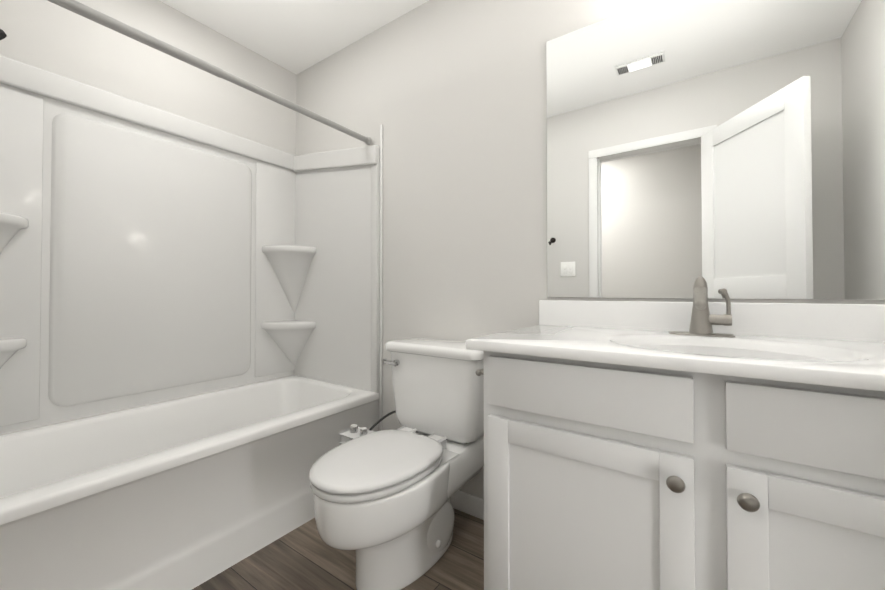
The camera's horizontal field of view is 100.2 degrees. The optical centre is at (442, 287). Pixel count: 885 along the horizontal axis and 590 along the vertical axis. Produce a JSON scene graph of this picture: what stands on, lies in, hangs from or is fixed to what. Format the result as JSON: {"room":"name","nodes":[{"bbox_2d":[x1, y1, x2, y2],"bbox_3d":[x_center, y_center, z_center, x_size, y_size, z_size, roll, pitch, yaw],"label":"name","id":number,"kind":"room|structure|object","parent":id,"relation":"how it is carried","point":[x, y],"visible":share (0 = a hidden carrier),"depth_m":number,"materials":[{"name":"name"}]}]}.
{"room":"bathroom","nodes":[
{"label":"bathroom","id":0,"kind":"room"},
{"bbox_2d":[0,0,295,154],"bbox_3d":[-1.461,-0.201,1.833,0.115,2.440,1.790,-1,-1,35],"label":"wall","id":1,"kind":"structure","parent":0,"point":[46,35],"depth_m":1.83,"materials":[{"name":"grey paint"}]},
{"bbox_2d":[159,0,428,74],"bbox_3d":[-0.577,-1.464,0.514,3.090,0.050,2.980,-1,-1,35],"label":"ceiling","id":2,"kind":"structure","parent":0,"point":[296,37],"depth_m":1.98,"materials":[{"name":"white paint"}]},
{"bbox_2d":[192,508,483,589],"bbox_3d":[-0.577,1.026,0.481,3.090,0.050,2.980,-1,-1,35],"label":"floor","id":3,"kind":"structure","parent":0,"point":[304,556],"depth_m":1.34,"materials":[{"name":"wood"}]},
{"bbox_2d":[0,29,382,589],"bbox_3d":[-1.088,0.035,1.572,0.787,1.960,1.554,-1,-1,35],"label":"bathtub","id":4,"kind":"object","parent":3,"relation":"on","point":[190,350],"visible":0.94,"depth_m":1.64,"materials":[{"name":"white plastic"}]},
{"bbox_2d":[309,337,483,589],"bbox_3d":[-0.192,0.625,1.426,0.603,0.777,0.764,-1,-1,35],"label":"toilet","id":5,"kind":"object","parent":3,"relation":"on","point":[383,508],"visible":1,"depth_m":1.29,"materials":[{"name":"white ceramic"}]},
{"bbox_2d":[466,276,884,589],"bbox_3d":[0.700,0.485,0.919,1.244,1.044,0.582,-1,-1,35],"label":"bathroom vanity","id":6,"kind":"object","parent":3,"relation":"on","point":[700,442],"visible":1,"depth_m":0.80,"materials":[{"name":"white paint"}]},
{"bbox_2d":[296,0,884,498],"bbox_3d":[0.239,-0.203,1.675,2.860,2.440,0.115,-1,-1,35],"label":"wall","id":7,"kind":"structure","parent":0,"point":[448,96],"depth_m":1.73,"materials":[{"name":"grey paint"}]},
{"bbox_2d":[47,0,370,144],"bbox_3d":[-0.838,-0.813,1.410,0.044,0.044,1.518,-1,-1,35],"label":"curtain rod","id":8,"kind":"object","parent":7,"relation":"attached to","point":[88,12],"visible":0.92,"depth_m":1.30,"materials":[{"name":"grey metal"}]},
{"bbox_2d":[451,490,483,519],"bbox_3d":[0.049,0.975,1.714,0.889,0.085,0.013,-1,-1,35],"label":"baseboard","id":9,"kind":"structure","parent":7,"relation":"attached to","point":[467,503],"depth_m":1.65,"materials":[{"name":"white paint"}]},
{"bbox_2d":[546,0,884,299],"bbox_3d":[0.896,-0.478,1.148,1.166,1.025,0.005,-1,-1,35],"label":"mirror","id":10,"kind":"object","parent":7,"relation":"attached to","point":[735,149],"visible":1,"depth_m":1.16,"materials":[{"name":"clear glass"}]}
]}

